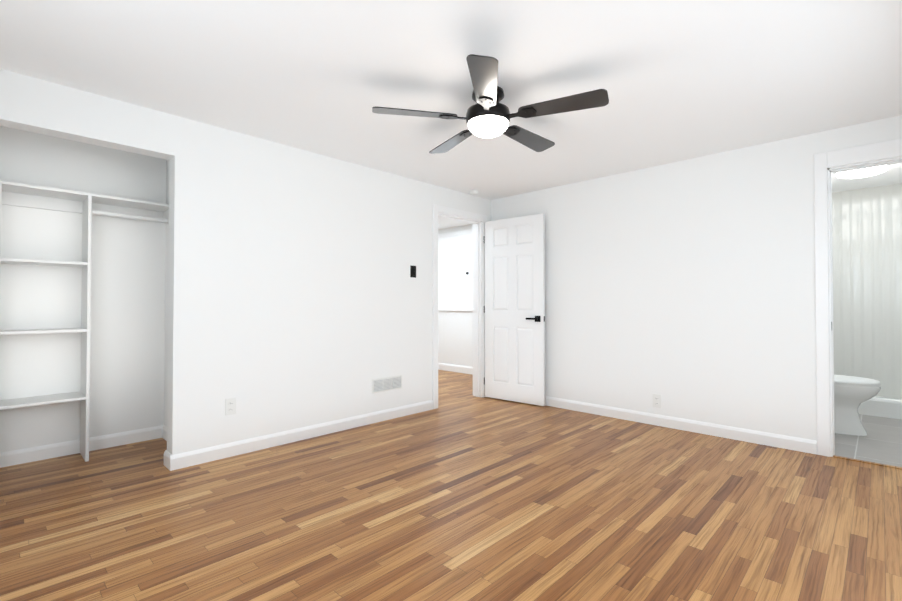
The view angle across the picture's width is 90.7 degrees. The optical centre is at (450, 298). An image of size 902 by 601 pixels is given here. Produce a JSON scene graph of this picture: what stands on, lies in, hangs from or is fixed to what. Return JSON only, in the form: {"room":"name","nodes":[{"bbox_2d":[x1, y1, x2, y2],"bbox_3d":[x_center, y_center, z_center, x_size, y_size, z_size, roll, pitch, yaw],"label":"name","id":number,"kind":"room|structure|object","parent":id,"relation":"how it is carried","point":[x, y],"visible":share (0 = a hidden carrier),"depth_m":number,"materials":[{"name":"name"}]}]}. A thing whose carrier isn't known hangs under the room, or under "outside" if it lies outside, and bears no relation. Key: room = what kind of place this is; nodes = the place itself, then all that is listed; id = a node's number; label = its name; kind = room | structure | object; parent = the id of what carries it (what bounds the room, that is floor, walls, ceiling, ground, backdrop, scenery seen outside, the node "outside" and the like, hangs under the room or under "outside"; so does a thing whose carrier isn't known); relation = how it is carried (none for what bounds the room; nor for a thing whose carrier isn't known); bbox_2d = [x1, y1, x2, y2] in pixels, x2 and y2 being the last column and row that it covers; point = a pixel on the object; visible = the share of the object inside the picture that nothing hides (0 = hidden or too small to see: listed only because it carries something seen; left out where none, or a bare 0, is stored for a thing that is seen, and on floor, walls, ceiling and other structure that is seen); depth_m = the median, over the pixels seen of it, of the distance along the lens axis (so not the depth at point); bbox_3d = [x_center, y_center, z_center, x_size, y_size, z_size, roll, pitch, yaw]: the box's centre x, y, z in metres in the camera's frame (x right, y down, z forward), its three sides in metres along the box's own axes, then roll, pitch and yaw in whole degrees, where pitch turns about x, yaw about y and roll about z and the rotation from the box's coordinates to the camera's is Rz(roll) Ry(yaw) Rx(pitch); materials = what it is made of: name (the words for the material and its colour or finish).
{"room":"empty bedroom","nodes":[
{"label":"empty bedroom","id":0,"kind":"room"},
{"bbox_2d":[0,126,165,452],"bbox_3d":[-2.870,-0.040,3.122,0.130,2.300,1.730,-1,-1,44],"label":"wall","id":1,"kind":"structure","parent":0,"point":[127,335],"depth_m":3.21,"materials":[{"name":"white paint"}]},
{"bbox_2d":[0,425,166,467],"bbox_3d":[-2.604,1.058,2.760,0.735,0.095,1.600,-1,-1,44],"label":"baseboard","id":2,"kind":"structure","parent":1,"relation":"attached to","point":[25,455],"depth_m":3.19,"materials":[{"name":"white paint"}]},
{"bbox_2d":[164,160,168,426],"bbox_3d":[-2.004,-0.036,3.397,0.735,2.300,0.130,-1,-1,44],"label":"wall","id":3,"kind":"structure","parent":0,"point":[166,300],"depth_m":3.57,"materials":[{"name":"white paint"}]},
{"bbox_2d":[0,69,490,454],"bbox_3d":[-0.853,-0.028,3.969,0.130,2.300,6.010,-1,-1,44],"label":"wall","id":4,"kind":"structure","parent":0,"point":[299,296],"depth_m":3.36,"materials":[{"name":"white paint"}]},
{"bbox_2d":[225,397,235,415],"bbox_3d":[-1.549,0.761,3.136,0.008,0.116,0.072,-1,-1,44],"label":"outlet","id":5,"kind":"object","parent":4,"relation":"attached to","point":[230,406],"visible":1,"depth_m":3.13,"materials":[{"name":"white plastic"}]},
{"bbox_2d":[164,400,432,470],"bbox_3d":[-0.996,1.071,3.701,0.014,0.095,2.329,-1,-1,44],"label":"baseboard","id":6,"kind":"structure","parent":4,"relation":"attached to","point":[193,458],"depth_m":3.40,"materials":[{"name":"white paint"}]},
{"bbox_2d":[372,375,401,393],"bbox_3d":[-0.586,0.794,4.131,0.014,0.130,0.350,-1,-1,44],"label":"air vent","id":7,"kind":"object","parent":4,"relation":"in","point":[384,384],"visible":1,"depth_m":4.12,"materials":[{"name":"white plastic"}]},
{"bbox_2d":[410,265,415,277],"bbox_3d":[-0.367,-0.262,4.372,0.014,0.116,0.072,-1,-1,44],"label":"switch","id":8,"kind":"object","parent":4,"relation":"attached to","point":[412,271],"visible":1,"depth_m":4.36,"materials":[{"name":"black plastic"}]},
{"bbox_2d":[432,204,486,408],"bbox_3d":[0.062,0.085,4.916,0.166,2.100,0.865,-1,-1,44],"label":"door frame","id":9,"kind":"structure","parent":4,"relation":"attached to","point":[436,208],"depth_m":5.12,"materials":[{"name":"white paint"}]},
{"bbox_2d":[484,214,544,405],"bbox_3d":[0.694,0.120,4.903,0.752,2.005,0.142,-1,-1,44],"label":"bedroom door","id":10,"kind":"structure","parent":9,"relation":"attached to","point":[514,309],"depth_m":4.85,"materials":[{"name":"white paint"}]},
{"bbox_2d":[0,370,901,600],"bbox_3d":[-0.320,1.145,3.439,6.810,0.060,6.010,-1,-1,44],"label":"floor","id":11,"kind":"structure","parent":0,"point":[461,492],"depth_m":2.22,"materials":[{"name":"brown wood"}]},
{"bbox_2d":[0,181,168,461],"bbox_3d":[-2.769,0.193,2.930,0.273,1.830,1.592,-1,-1,44],"label":"closet shelving","id":12,"kind":"object","parent":11,"relation":"on","point":[87,206],"visible":0.85,"depth_m":3.05,"materials":[{"name":"white laminate"}]},
{"bbox_2d":[0,0,901,229],"bbox_3d":[0.218,-1.217,4.030,6.810,0.080,7.560,-1,-1,44],"label":"ceiling","id":13,"kind":"structure","parent":0,"point":[679,80],"depth_m":2.35,"materials":[{"name":"white paint"}]},
{"bbox_2d":[469,190,477,194],"bbox_3d":[0.249,-1.148,4.846,0.100,0.036,0.100,-1,-1,44],"label":"smoke detector","id":14,"kind":"object","parent":13,"relation":"attached to","point":[473,192],"visible":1,"depth_m":4.82,"materials":[{"name":"white plastic"}]},
{"bbox_2d":[372,54,608,153],"bbox_3d":[0.245,-1.068,2.617,1.281,0.258,1.227,-1,-1,44],"label":"ceiling fan","id":15,"kind":"object","parent":13,"relation":"hanging from","point":[488,115],"visible":1,"depth_m":2.46,"materials":[{"name":"black"}]},
{"bbox_2d":[835,165,888,178],"bbox_3d":[3.729,-1.147,4.048,0.360,0.059,0.360,-1,-1,44],"label":"ceiling lamp","id":16,"kind":"object","parent":13,"relation":"attached to","point":[862,173],"visible":0.75,"depth_m":4.00,"materials":[{"name":"white paint"}]},
{"bbox_2d":[438,224,472,366],"bbox_3d":[0.204,0.014,7.032,2.600,2.300,0.130,-1,-1,44],"label":"wall","id":17,"kind":"structure","parent":0,"point":[455,337],"depth_m":7.06,"materials":[{"name":"white paint"}]},
{"bbox_2d":[438,363,472,374],"bbox_3d":[0.201,1.108,6.920,2.470,0.110,0.014,-1,-1,44],"label":"baseboard","id":18,"kind":"structure","parent":17,"relation":"attached to","point":[456,368],"depth_m":7.02,"materials":[{"name":"white paint"}]},
{"bbox_2d":[438,229,472,310],"bbox_3d":[0.036,-0.430,7.080,1.030,1.260,0.045,-1,-1,44],"label":"window","id":19,"kind":"structure","parent":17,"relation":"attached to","point":[455,270],"depth_m":7.05,"materials":[{"name":"white paint"}]},
{"bbox_2d":[491,115,901,444],"bbox_3d":[1.942,-0.029,3.929,4.210,2.300,0.130,-1,-1,44],"label":"wall","id":20,"kind":"structure","parent":0,"point":[684,289],"depth_m":3.74,"materials":[{"name":"white paint"}]},
{"bbox_2d":[653,394,660,407],"bbox_3d":[1.819,0.907,3.940,0.072,0.116,0.008,-1,-1,44],"label":"outlet","id":21,"kind":"object","parent":20,"relation":"attached to","point":[657,400],"visible":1,"depth_m":3.94,"materials":[{"name":"white plastic"}]},
{"bbox_2d":[545,396,816,454],"bbox_3d":[1.529,1.078,4.194,2.966,0.095,0.041,-1,-1,44],"label":"baseboard","id":22,"kind":"structure","parent":20,"relation":"attached to","point":[752,436],"depth_m":3.72,"materials":[{"name":"white paint"}]},
{"bbox_2d":[814,138,901,469],"bbox_3d":[2.983,0.035,2.925,0.904,2.145,0.166,-1,-1,44],"label":"door frame","id":23,"kind":"structure","parent":20,"relation":"attached to","point":[823,161],"depth_m":3.14,"materials":[{"name":"white paint"}]},
{"bbox_2d":[832,183,901,398],"bbox_3d":[4.431,-0.038,4.675,1.396,2.260,0.008,-1,-1,44],"label":"shower curtain","id":24,"kind":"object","parent":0,"point":[867,270],"depth_m":4.70,"materials":[{"name":"white fabric"}]},
{"bbox_2d":[835,414,901,466],"bbox_3d":[2.884,1.163,4.796,4.080,0.060,2.709,-1,-1,44],"label":"floor","id":25,"kind":"structure","parent":0,"point":[881,442],"depth_m":3.45,"materials":[{"name":"grey tile"}]},
{"bbox_2d":[834,375,880,435],"bbox_3d":[3.200,0.730,3.837,0.720,0.780,0.450,-1,-1,44],"label":"toilet","id":26,"kind":"object","parent":25,"relation":"on","point":[852,394],"visible":0.31,"depth_m":3.65,"materials":[{"name":"white ceramic"}]},
{"bbox_2d":[857,396,901,418],"bbox_3d":[4.091,1.040,4.307,1.398,0.174,0.120,-1,-1,44],"label":"shower curb","id":27,"kind":"object","parent":25,"relation":"on","point":[883,407],"visible":0.32,"depth_m":4.23,"materials":[{"name":"white ceramic"}]}
]}

